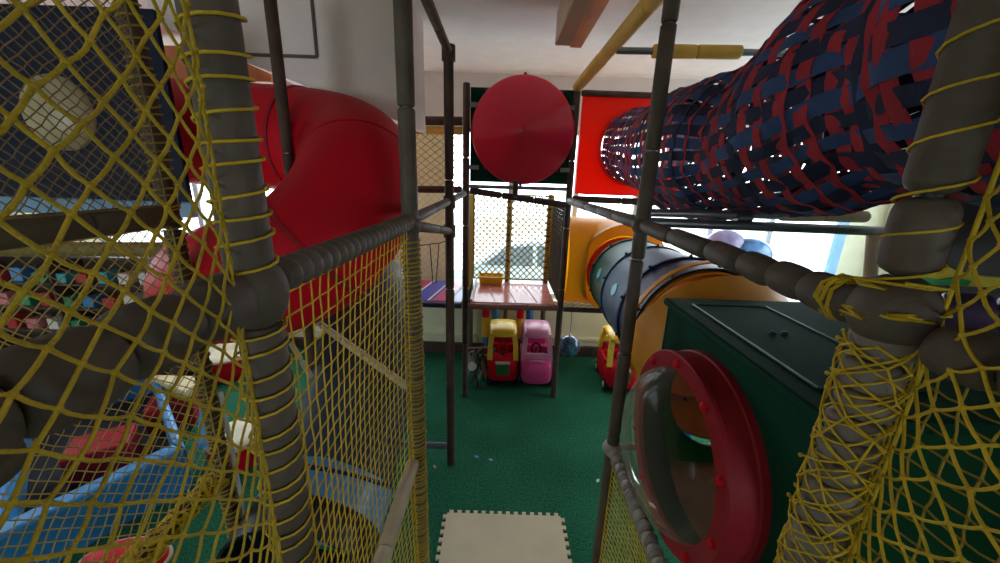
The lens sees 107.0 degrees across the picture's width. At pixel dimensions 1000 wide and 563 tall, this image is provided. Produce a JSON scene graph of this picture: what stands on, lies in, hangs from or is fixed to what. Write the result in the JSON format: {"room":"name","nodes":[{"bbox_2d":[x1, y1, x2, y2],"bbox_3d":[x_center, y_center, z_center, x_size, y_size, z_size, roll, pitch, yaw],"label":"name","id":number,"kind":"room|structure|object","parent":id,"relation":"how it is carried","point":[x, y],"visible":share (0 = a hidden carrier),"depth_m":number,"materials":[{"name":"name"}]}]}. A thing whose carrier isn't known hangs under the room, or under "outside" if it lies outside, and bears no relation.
{"room":"indoor playground","nodes":[
{"label":"indoor playground","id":0,"kind":"room"},
{"bbox_2d":[0,242,165,256],"bbox_3d":[-3.686,-0.268,3.055,1.822,0.160,0.125,1,16,-2],"label":"rail","id":1,"kind":"object","parent":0,"point":[64,249],"visible":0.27,"depth_m":3.02,"materials":[{"name":"metal"}]},
{"bbox_2d":[288,341,313,378],"bbox_3d":[-1.341,0.531,2.497,0.141,0.272,0.037,2,16,0],"label":"rail","id":2,"kind":"object","parent":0,"point":[302,362],"visible":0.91,"depth_m":2.49,"materials":[{"name":"metal"}]},
{"bbox_2d":[59,346,709,562],"bbox_3d":[-0.925,2.323,1.801,12.700,0.100,8.600,2,16,0],"label":"floor","id":3,"kind":"structure","parent":0,"point":[546,452],"depth_m":3.70,"materials":[{"name":"green carpet"}]},
{"bbox_2d":[0,379,192,562],"bbox_3d":[-3.754,1.493,3.473,2.391,0.420,1.062,15,20,39],"label":"pit","id":4,"kind":"object","parent":3,"relation":"on","point":[20,526],"visible":0.3,"depth_m":2.91,"materials":[{"name":"blue plastic"}]},
{"bbox_2d":[59,422,141,487],"bbox_3d":[-3.586,1.554,3.350,0.420,0.280,0.360,-9,19,-33],"label":"foam block","id":5,"kind":"object","parent":4,"relation":"on","point":[103,445],"visible":0.61,"depth_m":3.24,"materials":[{"name":"red plastic"}]},
{"bbox_2d":[143,391,199,433],"bbox_3d":[-3.505,1.378,3.986,0.400,0.280,0.340,-7,18,-28],"label":"foam block","id":6,"kind":"object","parent":4,"relation":"in","point":[150,411],"visible":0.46,"depth_m":3.87,"materials":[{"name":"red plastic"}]},
{"bbox_2d":[146,375,194,397],"bbox_3d":[-3.629,1.140,4.005,0.713,0.100,0.316,2,16,0],"label":"wedge","id":7,"kind":"object","parent":6,"relation":"on","point":[169,378],"visible":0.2,"depth_m":4.00,"materials":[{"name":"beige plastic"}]},
{"bbox_2d":[0,256,194,375],"bbox_3d":[-5.196,0.467,4.598,2.280,1.700,0.380,2,16,0],"label":"shelf","id":8,"kind":"object","parent":3,"relation":"on","point":[5,261],"visible":0.02,"depth_m":4.57,"materials":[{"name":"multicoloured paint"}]},
{"bbox_2d":[7,311,30,327],"bbox_3d":[-5.901,0.468,4.541,0.120,0.159,0.160,2,16,0],"label":"toy box","id":9,"kind":"object","parent":8,"relation":"on","point":[13,323],"visible":0.51,"depth_m":4.49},
{"bbox_2d":[9,265,35,280],"bbox_3d":[-5.633,-0.101,4.380,0.131,0.158,0.160,2,16,0],"label":"toy box","id":10,"kind":"object","parent":8,"relation":"on","point":[27,271],"visible":0.63,"depth_m":4.32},
{"bbox_2d":[25,315,51,328],"bbox_3d":[-5.652,0.492,4.546,0.141,0.126,0.160,2,16,0],"label":"toy box","id":11,"kind":"object","parent":8,"relation":"on","point":[42,323],"visible":0.62,"depth_m":4.49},
{"bbox_2d":[56,271,78,282],"bbox_3d":[-5.134,-0.060,4.387,0.138,0.107,0.160,2,16,0],"label":"toy box","id":12,"kind":"object","parent":8,"relation":"on","point":[68,277],"visible":0.67,"depth_m":4.33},
{"bbox_2d":[83,294,105,306],"bbox_3d":[-4.893,0.228,4.466,0.127,0.123,0.160,2,16,0],"label":"toy box","id":13,"kind":"object","parent":8,"relation":"on","point":[87,302],"visible":0.55,"depth_m":4.42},
{"bbox_2d":[97,269,118,283],"bbox_3d":[-4.634,-0.060,4.383,0.117,0.139,0.160,2,16,0],"label":"toy box","id":14,"kind":"object","parent":8,"relation":"on","point":[108,275],"visible":0.46,"depth_m":4.35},
{"bbox_2d":[78,536,173,562],"bbox_3d":[-2.370,1.875,2.359,0.552,0.373,0.342,2,16,0],"label":"seat","id":15,"kind":"object","parent":3,"relation":"on","point":[167,556],"visible":0.41,"depth_m":2.33,"materials":[{"name":"red plastic"}]},
{"bbox_2d":[111,0,251,540],"bbox_3d":[-1.655,0.126,1.956,0.117,4.000,0.134,5,16,12],"label":"post","id":16,"kind":"object","parent":3,"relation":"on","point":[138,33],"visible":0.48,"depth_m":1.85,"materials":[{"name":"metal"}]},
{"bbox_2d":[0,0,166,219],"bbox_3d":[-1.623,-0.775,1.022,0.061,1.206,1.266,2,16,0],"label":"net","id":17,"kind":"object","parent":16,"relation":"attached to","point":[41,1],"visible":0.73,"depth_m":1.41,"materials":[{"name":"fabric"}]},
{"bbox_2d":[0,205,172,250],"bbox_3d":[-1.648,-0.129,1.125,0.115,0.113,1.410,2,16,0],"label":"rail","id":18,"kind":"object","parent":16,"relation":"attached to","point":[41,230],"visible":0.61,"depth_m":1.39,"materials":[{"name":"metal"}]},
{"bbox_2d":[0,226,221,562],"bbox_3d":[-1.691,0.596,1.406,0.107,1.456,1.266,2,16,0],"label":"net","id":19,"kind":"object","parent":18,"relation":"hanging from","point":[171,228],"visible":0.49,"depth_m":1.59,"materials":[{"name":"fabric"}]},
{"bbox_2d":[116,472,229,562],"bbox_3d":[-1.700,1.335,1.637,0.144,0.147,1.306,2,16,0],"label":"rail","id":20,"kind":"object","parent":16,"relation":"attached to","point":[180,522],"visible":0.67,"depth_m":1.91,"materials":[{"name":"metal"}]},
{"bbox_2d":[209,343,241,383],"bbox_3d":[-3.721,1.090,5.099,0.687,0.320,0.687,2,16,0],"label":"stool","id":21,"kind":"object","parent":3,"relation":"on","point":[226,369],"visible":0.25,"depth_m":4.85,"materials":[{"name":"red plastic"}]},
{"bbox_2d":[204,418,257,470],"bbox_3d":[-2.542,1.581,3.592,0.505,0.260,0.505,2,16,0],"label":"stool","id":22,"kind":"object","parent":3,"relation":"on","point":[239,425],"visible":0.19,"depth_m":3.47,"materials":[{"name":"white plastic"}]},
{"bbox_2d":[172,0,318,562],"bbox_3d":[-0.504,0.470,0.863,0.122,4.002,0.122,-13,22,-43],"label":"post","id":23,"kind":"object","parent":3,"relation":"on","point":[216,24],"visible":0.76,"depth_m":0.69,"materials":[{"name":"plastic"}]},
{"bbox_2d":[0,273,257,466],"bbox_3d":[-0.497,0.108,0.418,0.110,0.109,0.580,2,16,0],"label":"rail","id":24,"kind":"object","parent":23,"relation":"attached to","point":[48,384],"visible":0.75,"depth_m":0.43,"materials":[{"name":"metal"}]},
{"bbox_2d":[0,440,27,487],"bbox_3d":[-0.555,0.216,0.294,0.102,0.129,0.247,2,16,0],"label":"rail","id":25,"kind":"object","parent":24,"relation":"attached to","point":[13,466],"visible":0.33,"depth_m":0.39,"materials":[{"name":"metal"}]},
{"bbox_2d":[0,0,282,562],"bbox_3d":[-0.426,0.154,0.420,0.063,2.558,0.625,-1,16,-9],"label":"net","id":26,"kind":"object","parent":23,"relation":"attached to","point":[11,118],"visible":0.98,"depth_m":0.42,"materials":[{"name":"yellow fabric"}]},
{"bbox_2d":[372,458,418,562],"bbox_3d":[-0.520,1.216,1.680,0.078,0.076,1.070,2,16,0],"label":"rail","id":27,"kind":"object","parent":23,"relation":"attached to","point":[384,552],"visible":0.96,"depth_m":1.81,"materials":[{"name":"metal"}]},
{"bbox_2d":[263,0,316,370],"bbox_3d":[-1.444,0.046,2.725,0.072,3.750,0.074,2,16,0],"label":"post","id":28,"kind":"object","parent":3,"relation":"on","point":[270,6],"visible":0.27,"depth_m":2.35,"materials":[{"name":"metal"}]},
{"bbox_2d":[143,78,417,343],"bbox_3d":[-2.581,-0.474,3.003,4.037,2.272,2.370,2,16,0],"label":"slide","id":29,"kind":"object","parent":28,"relation":"attached to","point":[343,178],"visible":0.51,"depth_m":2.11,"materials":[{"name":"red plastic"}]},
{"bbox_2d":[0,4,198,217],"bbox_3d":[-2.642,-0.983,2.200,1.400,1.161,0.125,2,16,0],"label":"panel","id":30,"kind":"object","parent":29,"relation":"attached to","point":[158,63],"visible":0.45,"depth_m":2.20,"materials":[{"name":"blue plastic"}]},
{"bbox_2d":[216,261,407,562],"bbox_3d":[-1.222,0.948,3.074,0.958,1.962,2.231,2,16,0],"label":"slide","id":31,"kind":"object","parent":3,"relation":"on","point":[237,547],"visible":0.36,"depth_m":2.62,"materials":[{"name":"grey plastic"}]},
{"bbox_2d":[257,456,391,545],"bbox_3d":[-1.214,1.536,2.607,0.866,0.888,0.643,2,16,0],"label":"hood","id":32,"kind":"object","parent":31,"relation":"attached to","point":[312,470],"depth_m":2.38,"materials":[{"name":"blue plastic"}]},
{"bbox_2d":[393,0,429,562],"bbox_3d":[-0.467,0.154,1.989,0.112,4.000,0.110,-4,17,-19],"label":"post","id":33,"kind":"object","parent":3,"relation":"on","point":[402,9],"visible":0.88,"depth_m":1.88,"materials":[{"name":"metal"}]},
{"bbox_2d":[275,214,414,288],"bbox_3d":[-0.470,-0.149,1.312,0.083,0.081,1.060,2,16,1],"label":"rail","id":34,"kind":"object","parent":33,"relation":"attached to","point":[300,266],"visible":0.98,"depth_m":1.03,"materials":[{"name":"metal"}]},
{"bbox_2d":[282,232,419,562],"bbox_3d":[-0.532,1.030,1.628,0.079,2.393,1.137,2,16,0],"label":"net","id":35,"kind":"object","parent":34,"relation":"hanging from","point":[400,244],"visible":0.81,"depth_m":1.36,"materials":[{"name":"fabric"}]},
{"bbox_2d":[315,321,407,389],"bbox_3d":[-0.915,0.408,2.292,0.895,0.352,0.046,9,17,24],"label":"rail","id":36,"kind":"object","parent":33,"relation":"attached to","point":[333,333],"visible":0.52,"depth_m":2.25,"materials":[{"name":"metal"}]},
{"bbox_2d":[418,191,466,220],"bbox_3d":[-0.413,-0.619,2.878,0.062,0.109,2.032,2,16,2],"label":"rail","id":37,"kind":"object","parent":33,"relation":"attached to","point":[425,212],"visible":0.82,"depth_m":2.40,"materials":[{"name":"metal"}]},
{"bbox_2d":[441,43,455,464],"bbox_3d":[-0.424,0.043,3.131,0.100,3.600,0.100,2,16,0],"label":"post","id":38,"kind":"object","parent":3,"relation":"on","point":[448,60],"visible":0.91,"depth_m":3.00,"materials":[{"name":"metal"}]},
{"bbox_2d":[401,441,446,448],"bbox_3d":[-1.232,1.556,3.572,1.440,0.062,0.062,2,16,1],"label":"rail","id":39,"kind":"object","parent":38,"relation":"attached to","point":[434,445],"visible":0.24,"depth_m":3.54,"materials":[{"name":"metal"}]},
{"bbox_2d":[420,0,451,53],"bbox_3d":[-0.377,-1.413,1.788,0.062,0.069,1.800,2,16,0],"label":"rail","id":40,"kind":"object","parent":38,"relation":"attached to","point":[429,6],"visible":0.88,"depth_m":2.14,"materials":[{"name":"metal"}]},
{"bbox_2d":[420,221,451,234],"bbox_3d":[-0.421,-0.348,2.461,0.059,0.226,1.087,2,16,1],"label":"rail","id":41,"kind":"object","parent":38,"relation":"attached to","point":[426,227],"visible":0.74,"depth_m":2.27,"materials":[{"name":"metal"}]},
{"bbox_2d":[462,82,469,396],"bbox_3d":[-0.395,-0.279,4.245,0.075,3.620,0.076,2,16,0],"label":"post","id":42,"kind":"object","parent":3,"relation":"on","point":[466,85],"visible":1,"depth_m":4.15,"materials":[{"name":"metal"}]},
{"bbox_2d":[396,116,462,125],"bbox_3d":[-1.019,-1.715,3.941,1.264,0.099,0.093,3,16,4],"label":"rail","id":43,"kind":"object","parent":42,"relation":"attached to","point":[429,120],"visible":0.15,"depth_m":3.88,"materials":[{"name":"metal"}]},
{"bbox_2d":[416,126,462,134],"bbox_3d":[-1.022,-1.637,3.994,1.263,0.090,0.084,3,16,3],"label":"rail","id":44,"kind":"object","parent":42,"relation":"attached to","point":[436,130],"visible":0.22,"depth_m":3.94,"materials":[{"name":"metal"}]},
{"bbox_2d":[416,134,463,188],"bbox_3d":[-1.031,-1.339,4.099,1.271,0.591,0.013,2,16,0],"label":"net","id":45,"kind":"object","parent":44,"relation":"hanging from","point":[418,134],"visible":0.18,"depth_m":4.09,"materials":[{"name":"fabric"}]},
{"bbox_2d":[418,186,462,192],"bbox_3d":[-1.391,-1.019,4.067,1.961,0.113,0.076,2,16,1],"label":"rail","id":46,"kind":"object","parent":42,"relation":"attached to","point":[421,189],"visible":0.15,"depth_m":4.02,"materials":[{"name":"metal"}]},
{"bbox_2d":[422,301,461,308],"bbox_3d":[-1.232,0.260,4.414,1.560,0.072,0.073,2,16,1],"label":"rail","id":47,"kind":"object","parent":42,"relation":"attached to","point":[424,303],"visible":0.22,"depth_m":4.38,"materials":[{"name":"metal"}]},
{"bbox_2d":[421,280,462,302],"bbox_3d":[-1.228,0.120,4.883,1.550,0.057,0.920,2,16,0],"label":"deck","id":48,"kind":"object","parent":47,"relation":"attached to","point":[434,292],"visible":0.24,"depth_m":4.82,"materials":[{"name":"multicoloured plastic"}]},
{"bbox_2d":[468,194,472,290],"bbox_3d":[-0.388,-0.491,4.705,0.016,1.194,0.934,2,16,0],"label":"net","id":49,"kind":"object","parent":42,"relation":"attached to","point":[470,225],"visible":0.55,"depth_m":4.87,"materials":[{"name":"fabric"}]},
{"bbox_2d":[468,303,558,310],"bbox_3d":[0.157,0.303,4.399,1.080,0.074,0.075,1,16,-2],"label":"rail","id":50,"kind":"object","parent":42,"relation":"attached to","point":[490,306],"visible":1,"depth_m":4.37,"materials":[{"name":"metal"}]},
{"bbox_2d":[470,279,554,305],"bbox_3d":[0.154,0.143,4.879,1.025,0.080,0.920,2,16,0],"label":"deck","id":51,"kind":"object","parent":50,"relation":"attached to","point":[508,292],"visible":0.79,"depth_m":4.77,"materials":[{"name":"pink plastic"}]},
{"bbox_2d":[478,272,503,284],"bbox_3d":[-0.126,-0.036,5.218,0.374,0.116,0.262,2,16,0],"label":"plastic tub","id":52,"kind":"object","parent":51,"relation":"on","point":[486,279],"visible":1,"depth_m":5.12,"materials":[{"name":"plastic"}]},
{"bbox_2d":[468,184,566,190],"bbox_3d":[0.194,-1.020,4.028,1.070,0.040,0.042,1,16,-2],"label":"rail","id":53,"kind":"object","parent":42,"relation":"attached to","point":[470,185],"visible":0.98,"depth_m":4.01,"materials":[{"name":"metal"}]},
{"bbox_2d":[470,72,575,185],"bbox_3d":[0.230,-1.549,3.795,1.138,1.122,0.312,2,16,0],"label":"panel","id":54,"kind":"object","parent":53,"relation":"on","point":[522,125],"visible":0.98,"depth_m":3.79,"materials":[{"name":"red plastic"}]},
{"bbox_2d":[468,193,474,351],"bbox_3d":[-0.424,-0.016,5.378,0.105,2.500,0.104,-13,21,-42],"label":"post","id":55,"kind":"object","parent":3,"relation":"on","point":[470,311],"visible":0.23,"depth_m":5.52,"materials":[{"name":"metal"}]},
{"bbox_2d":[396,192,469,278],"bbox_3d":[-1.204,-0.645,5.126,1.567,1.207,0.006,2,16,0],"label":"net","id":56,"kind":"object","parent":55,"relation":"attached to","point":[469,192],"visible":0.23,"depth_m":5.15,"materials":[{"name":"fabric"}]},
{"bbox_2d":[473,194,554,280],"bbox_3d":[0.175,-0.607,5.181,1.099,1.199,0.049,2,16,0],"label":"net","id":57,"kind":"object","parent":55,"relation":"attached to","point":[539,196],"visible":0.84,"depth_m":5.18,"materials":[{"name":"fabric"}]},
{"bbox_2d":[468,346,495,386],"bbox_3d":[-0.275,1.139,4.946,0.434,0.508,0.244,2,16,0],"label":"pushchair","id":58,"kind":"object","parent":3,"relation":"on","point":[482,358],"visible":0.73,"depth_m":4.95,"materials":[{"name":"metal"}]},
{"bbox_2d":[486,319,518,383],"bbox_3d":[0.036,0.944,5.195,0.451,0.778,0.786,2,16,-1],"label":"toy car","id":59,"kind":"object","parent":3,"relation":"on","point":[502,364],"visible":0.97,"depth_m":4.91,"materials":[{"name":"red plastic"}]},
{"bbox_2d":[482,309,498,346],"bbox_3d":[-0.143,0.600,5.549,0.257,0.941,0.110,2,16,0],"label":"post","id":60,"kind":"object","parent":59,"relation":"attached to","point":[485,312],"visible":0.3,"depth_m":5.50,"materials":[{"name":"yellow plastic"}]},
{"bbox_2d":[435,510,571,562],"bbox_3d":[0.028,2.064,2.609,0.996,0.018,1.006,2,16,0],"label":"foam mat","id":61,"kind":"object","parent":3,"relation":"on","point":[468,537],"visible":1,"depth_m":2.85,"materials":[{"name":"rubber"}]},
{"bbox_2d":[503,200,511,318],"bbox_3d":[0.097,-0.005,5.397,0.089,2.500,0.088,-4,17,-20],"label":"post","id":62,"kind":"object","parent":3,"relation":"on","point":[509,201],"visible":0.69,"depth_m":5.23,"materials":[{"name":"metal"}]},
{"bbox_2d":[508,131,643,304],"bbox_3d":[0.599,-0.886,5.332,2.850,2.438,0.255,2,16,0],"label":"window","id":63,"kind":"structure","parent":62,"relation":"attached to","point":[634,207],"depth_m":5.31,"materials":[{"name":"glass"}]},
{"bbox_2d":[518,319,552,385],"bbox_3d":[0.494,0.959,5.168,0.451,0.791,0.801,2,16,1],"label":"toy car","id":64,"kind":"object","parent":3,"relation":"on","point":[535,356],"visible":1,"depth_m":4.88,"materials":[{"name":"pink plastic"}]},
{"bbox_2d":[540,194,552,319],"bbox_3d":[0.655,0.018,5.378,0.105,2.500,0.104,-13,21,-42],"label":"post","id":65,"kind":"object","parent":3,"relation":"on","point":[543,313],"visible":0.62,"depth_m":5.21,"materials":[{"name":"metal"}]},
{"bbox_2d":[548,207,564,300],"bbox_3d":[0.710,-0.426,4.746,0.017,1.114,0.914,2,16,0],"label":"net","id":66,"kind":"object","parent":65,"relation":"attached to","point":[558,213],"visible":0.91,"depth_m":4.66,"materials":[{"name":"fabric"}]},
{"bbox_2d":[550,91,580,397],"bbox_3d":[0.740,-0.254,4.285,0.073,3.620,0.074,2,16,0],"label":"post","id":67,"kind":"object","parent":3,"relation":"on","point":[576,96],"visible":0.88,"depth_m":4.22,"materials":[{"name":"metal"}]},
{"bbox_2d":[469,188,565,207],"bbox_3d":[0.196,-0.923,4.081,1.065,0.191,0.074,1,16,-2],"label":"rail","id":68,"kind":"object","parent":67,"relation":"attached to","point":[489,193],"visible":0.98,"depth_m":4.05,"materials":[{"name":"metal"}]},
{"bbox_2d":[563,307,601,312],"bbox_3d":[1.571,0.370,4.453,1.630,0.078,0.060,2,16,0],"label":"rail","id":69,"kind":"object","parent":67,"relation":"attached to","point":[565,309],"visible":0.17,"depth_m":4.43,"materials":[{"name":"metal"}]},
{"bbox_2d":[581,90,668,98],"bbox_3d":[1.596,-1.910,3.803,1.525,0.061,0.062,2,16,-1],"label":"rail","id":70,"kind":"object","parent":67,"relation":"attached to","point":[586,93],"visible":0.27,"depth_m":3.77,"materials":[{"name":"metal"}]},
{"bbox_2d":[574,96,693,195],"bbox_3d":[1.443,-1.436,3.984,1.200,1.000,0.070,2,16,0],"label":"panel","id":71,"kind":"object","parent":70,"relation":"attached to","point":[597,113],"visible":0.38,"depth_m":3.96,"materials":[{"name":"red plastic"}]},
{"bbox_2d":[572,196,701,205],"bbox_3d":[1.613,-0.881,4.102,1.626,0.089,0.075,2,16,0],"label":"rail","id":72,"kind":"object","parent":67,"relation":"attached to","point":[590,199],"visible":0.46,"depth_m":4.07,"materials":[{"name":"metal"}]},
{"bbox_2d":[595,325,637,391],"bbox_3d":[1.624,1.021,5.100,0.451,0.778,0.786,3,16,3],"label":"toy car","id":73,"kind":"object","parent":3,"relation":"on","point":[608,344],"visible":0.64,"depth_m":4.90,"materials":[{"name":"red plastic"}]},
{"bbox_2d":[591,0,680,562],"bbox_3d":[0.759,0.150,2.144,0.122,4.000,0.124,-1,16,-10],"label":"post","id":74,"kind":"object","parent":3,"relation":"on","point":[670,10],"visible":0.94,"depth_m":2.02,"materials":[{"name":"metal"}]},
{"bbox_2d":[566,198,635,226],"bbox_3d":[0.767,-0.603,3.060,0.075,0.076,2.070,2,16,-1],"label":"rail","id":75,"kind":"object","parent":74,"relation":"attached to","point":[623,218],"visible":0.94,"depth_m":2.62,"materials":[{"name":"metal"}]},
{"bbox_2d":[573,0,662,91],"bbox_3d":[0.789,-1.595,2.402,0.112,0.120,2.900,2,16,0],"label":"rail","id":76,"kind":"object","parent":74,"relation":"attached to","point":[644,9],"visible":1,"depth_m":2.36,"materials":[{"name":"metal"}]},
{"bbox_2d":[616,44,786,59],"bbox_3d":[1.403,-1.569,2.529,1.192,0.087,0.097,3,16,4],"label":"rail","id":77,"kind":"object","parent":76,"relation":"attached to","point":[681,51],"visible":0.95,"depth_m":2.50,"materials":[{"name":"metal"}]},
{"bbox_2d":[608,449,666,562],"bbox_3d":[0.723,1.262,1.762,0.091,0.091,1.282,2,16,0],"label":"rail","id":78,"kind":"object","parent":74,"relation":"attached to","point":[644,529],"visible":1,"depth_m":1.93,"materials":[{"name":"metal"}]},
{"bbox_2d":[599,466,649,562],"bbox_3d":[0.740,1.728,2.000,0.070,0.970,1.038,2,16,0],"label":"net","id":79,"kind":"object","parent":78,"relation":"hanging from","point":[612,470],"visible":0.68,"depth_m":2.29,"materials":[{"name":"fabric"}]},
{"bbox_2d":[639,220,857,321],"bbox_3d":[0.778,-0.110,1.388,0.113,0.112,1.316,1,16,-3],"label":"rail","id":80,"kind":"object","parent":74,"relation":"attached to","point":[823,292],"visible":0.86,"depth_m":1.03,"materials":[{"name":"metal"}]},
{"bbox_2d":[651,209,871,222],"bbox_3d":[1.413,-0.359,2.027,1.196,0.090,0.068,2,16,0],"label":"rail","id":81,"kind":"object","parent":74,"relation":"attached to","point":[864,216],"visible":0.62,"depth_m":2.00,"materials":[{"name":"metal"}]},
{"bbox_2d":[649,217,883,235],"bbox_3d":[1.426,-0.296,1.993,1.265,0.060,0.052,2,16,0],"label":"crossbar","id":82,"kind":"object","parent":74,"relation":"attached to","point":[669,222],"visible":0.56,"depth_m":1.97,"materials":[{"name":"metal"}]},
{"bbox_2d":[707,230,772,257],"bbox_3d":[3.157,0.343,5.160,0.930,2.126,0.340,2,16,0],"label":"foil balloon","id":83,"kind":"object","parent":3,"relation":"on","point":[731,237],"visible":0.4,"depth_m":4.81,"materials":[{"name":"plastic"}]},
{"bbox_2d":[773,0,999,562],"bbox_3d":[0.783,0.504,0.877,0.157,4.008,0.159,9,17,24],"label":"post","id":84,"kind":"object","parent":3,"relation":"on","point":[888,317],"visible":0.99,"depth_m":0.71,"materials":[{"name":"plastic"}]},
{"bbox_2d":[846,362,999,562],"bbox_3d":[0.857,0.922,0.667,0.064,1.430,0.608,2,16,0],"label":"net","id":85,"kind":"object","parent":84,"relation":"attached to","point":[936,390],"visible":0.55,"depth_m":0.72,"materials":[{"name":"fabric"}]},
{"bbox_2d":[847,152,999,562],"bbox_3d":[0.742,0.215,0.429,0.074,2.510,0.630,5,16,10],"label":"net","id":86,"kind":"object","parent":84,"relation":"attached to","point":[985,204],"visible":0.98,"depth_m":0.64,"materials":[{"name":"fabric"}]},
{"bbox_2d":[918,325,999,394],"bbox_3d":[0.814,0.191,0.431,0.100,0.099,0.550,2,16,0],"label":"rail","id":87,"kind":"object","parent":84,"relation":"attached to","point":[939,350],"visible":0.91,"depth_m":0.62,"materials":[{"name":"metal"}]},
{"bbox_2d":[933,201,999,335],"bbox_3d":[2.093,0.887,0.595,0.050,3.500,3.000,2,16,0],"label":"panel","id":88,"kind":"object","parent":3,"relation":"on","point":[986,242],"visible":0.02,"depth_m":1.62,"materials":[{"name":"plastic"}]},
{"bbox_3d":[1.678,1.262,3.508,0.300,1.180,0.300,2,16,0],"label":"column","id":89,"kind":"structure","parent":3,"relation":"on","visible":0},
{"bbox_2d":[563,216,788,439],"bbox_3d":[1.397,0.061,3.738,1.221,1.162,3.357,2,16,0],"label":"tube","id":90,"kind":"object","parent":89,"relation":"on","point":[599,249],"visible":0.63,"depth_m":2.83,"materials":[{"name":"orange plastic"}]},
{"bbox_2d":[560,304,579,356],"bbox_3d":[0.932,0.637,4.897,0.300,0.773,0.270,2,16,0],"label":"ball","id":91,"kind":"object","parent":90,"relation":"hanging from","point":[569,344],"visible":0.96,"depth_m":4.86,"materials":[{"name":"blue plastic"}]},
{"bbox_2d":[632,298,999,562],"bbox_3d":[1.290,0.771,1.704,1.390,1.114,1.105,2,16,0],"label":"box","id":92,"kind":"object","parent":90,"relation":"attached to","point":[754,371],"visible":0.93,"depth_m":1.34,"materials":[{"name":"green plastic"}]},
{"bbox_2d":[0,0,913,80],"bbox_3d":[-0.799,-1.633,0.691,13.100,0.120,9.000,2,16,0],"label":"ceiling","id":93,"kind":"structure","parent":0,"point":[488,36],"depth_m":3.40,"materials":[{"name":"paint"}]},
{"bbox_2d":[164,45,272,83],"bbox_3d":[-4.133,-2.275,3.862,3.600,0.300,0.250,2,16,0],"label":"trim","id":94,"kind":"structure","parent":93,"relation":"attached to","point":[263,77],"depth_m":3.76,"materials":[{"name":"orange wood"}]},
{"bbox_2d":[246,0,318,58],"bbox_3d":[-1.721,-1.892,2.615,0.823,0.541,0.024,2,16,0],"label":"trim","id":95,"kind":"structure","parent":93,"relation":"attached to","point":[316,55],"depth_m":2.67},
{"bbox_2d":[146,0,425,133],"bbox_3d":[-1.591,-1.769,3.017,1.807,0.923,0.700,2,16,0],"label":"wall","id":96,"kind":"structure","parent":93,"relation":"attached to","point":[355,38],"depth_m":2.67,"materials":[{"name":"paint"}]},
{"bbox_2d":[555,0,609,47],"bbox_3d":[0.543,-1.728,1.952,0.210,0.255,2.100,2,16,0],"label":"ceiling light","id":97,"kind":"object","parent":93,"relation":"attached to","point":[576,19],"visible":1,"depth_m":2.54,"materials":[{"name":"wood"}]},
{"bbox_2d":[10,125,904,346],"bbox_3d":[-0.828,-0.833,5.465,12.700,4.000,0.160,2,16,0],"label":"wall","id":98,"kind":"structure","parent":0,"point":[851,260],"depth_m":5.52,"materials":[{"name":"beige paint"}]},
{"bbox_2d":[104,184,396,261],"bbox_3d":[-3.699,-0.998,5.335,4.450,2.388,0.255,2,16,0],"label":"window","id":99,"kind":"structure","parent":98,"relation":"in","point":[195,187],"depth_m":5.38,"materials":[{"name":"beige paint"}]},
{"bbox_2d":[215,337,598,356],"bbox_3d":[-0.888,1.040,5.859,12.700,0.160,0.063,2,16,0],"label":"baseboard","id":100,"kind":"structure","parent":98,"relation":"attached to","point":[429,346],"depth_m":5.83,"materials":[{"name":"brown paint"}]},
{"bbox_2d":[295,329,598,340],"bbox_3d":[-0.881,0.833,5.818,12.700,0.040,0.040,2,16,0],"label":"trim","id":101,"kind":"structure","parent":98,"relation":"attached to","point":[316,330],"depth_m":5.80,"materials":[{"name":"beige paint"}]},
{"bbox_2d":[286,71,918,128],"bbox_3d":[-0.777,-2.442,4.909,12.700,0.620,0.050,2,16,0],"label":"trim","id":102,"kind":"structure","parent":98,"relation":"attached to","point":[433,81],"depth_m":4.83,"materials":[{"name":"white paint"}]},
{"bbox_2d":[652,136,849,301],"bbox_3d":[3.563,-0.792,5.334,2.980,2.438,0.255,2,16,0],"label":"window","id":103,"kind":"structure","parent":98,"relation":"in","point":[767,236],"depth_m":5.41,"materials":[{"name":"glass"}]},
{"bbox_2d":[601,0,999,219],"bbox_3d":[1.306,-0.749,1.696,0.912,1.075,4.787,3,16,3],"label":"tunnel","id":104,"kind":"object","parent":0,"point":[859,68],"visible":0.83,"depth_m":1.22,"materials":[{"name":"fabric"}]},
{"bbox_2d":[862,234,880,277],"bbox_3d":[2.065,-0.075,2.060,0.150,0.440,0.063,2,16,0],"label":"post","id":105,"kind":"object","parent":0,"point":[870,267],"visible":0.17,"depth_m":2.03,"materials":[{"name":"metal"}]},
{"bbox_2d":[942,292,999,329],"bbox_3d":[1.210,0.077,0.905,0.185,0.103,0.088,16,21,40],"label":"rail","id":106,"kind":"object","parent":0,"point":[975,315],"visible":0.47,"depth_m":0.90,"materials":[{"name":"plastic"}]},
{"bbox_2d":[921,267,999,287],"bbox_3d":[1.266,-0.015,0.979,0.335,0.064,0.026,2,16,0],"label":"printed banner","id":107,"kind":"object","parent":106,"relation":"attached to","point":[945,278],"visible":0.37,"depth_m":0.97,"materials":[{"name":"green"}]},
{"bbox_2d":[921,277,971,285],"bbox_3d":[1.168,-0.002,0.974,0.141,0.024,0.004,2,16,0],"label":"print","id":108,"kind":"object","parent":107,"relation":"attached to","point":[967,281],"depth_m":0.97},
{"label":"outside","id":109,"kind":"structure","parent":0,"visible":0},
{"bbox_2d":[117,208,832,299],"bbox_3d":[0.043,-1.750,17.165,60.000,0.100,23.000,2,16,0],"label":"pavement","id":110,"kind":"structure","parent":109,"point":[808,250],"depth_m":19.44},
{"bbox_2d":[454,234,552,291],"bbox_3d":[0.552,-0.271,8.841,4.200,1.580,1.700,2,16,0],"label":"parked car","id":111,"kind":"object","parent":110,"relation":"on","point":[456,278],"visible":0.08,"depth_m":8.08,"materials":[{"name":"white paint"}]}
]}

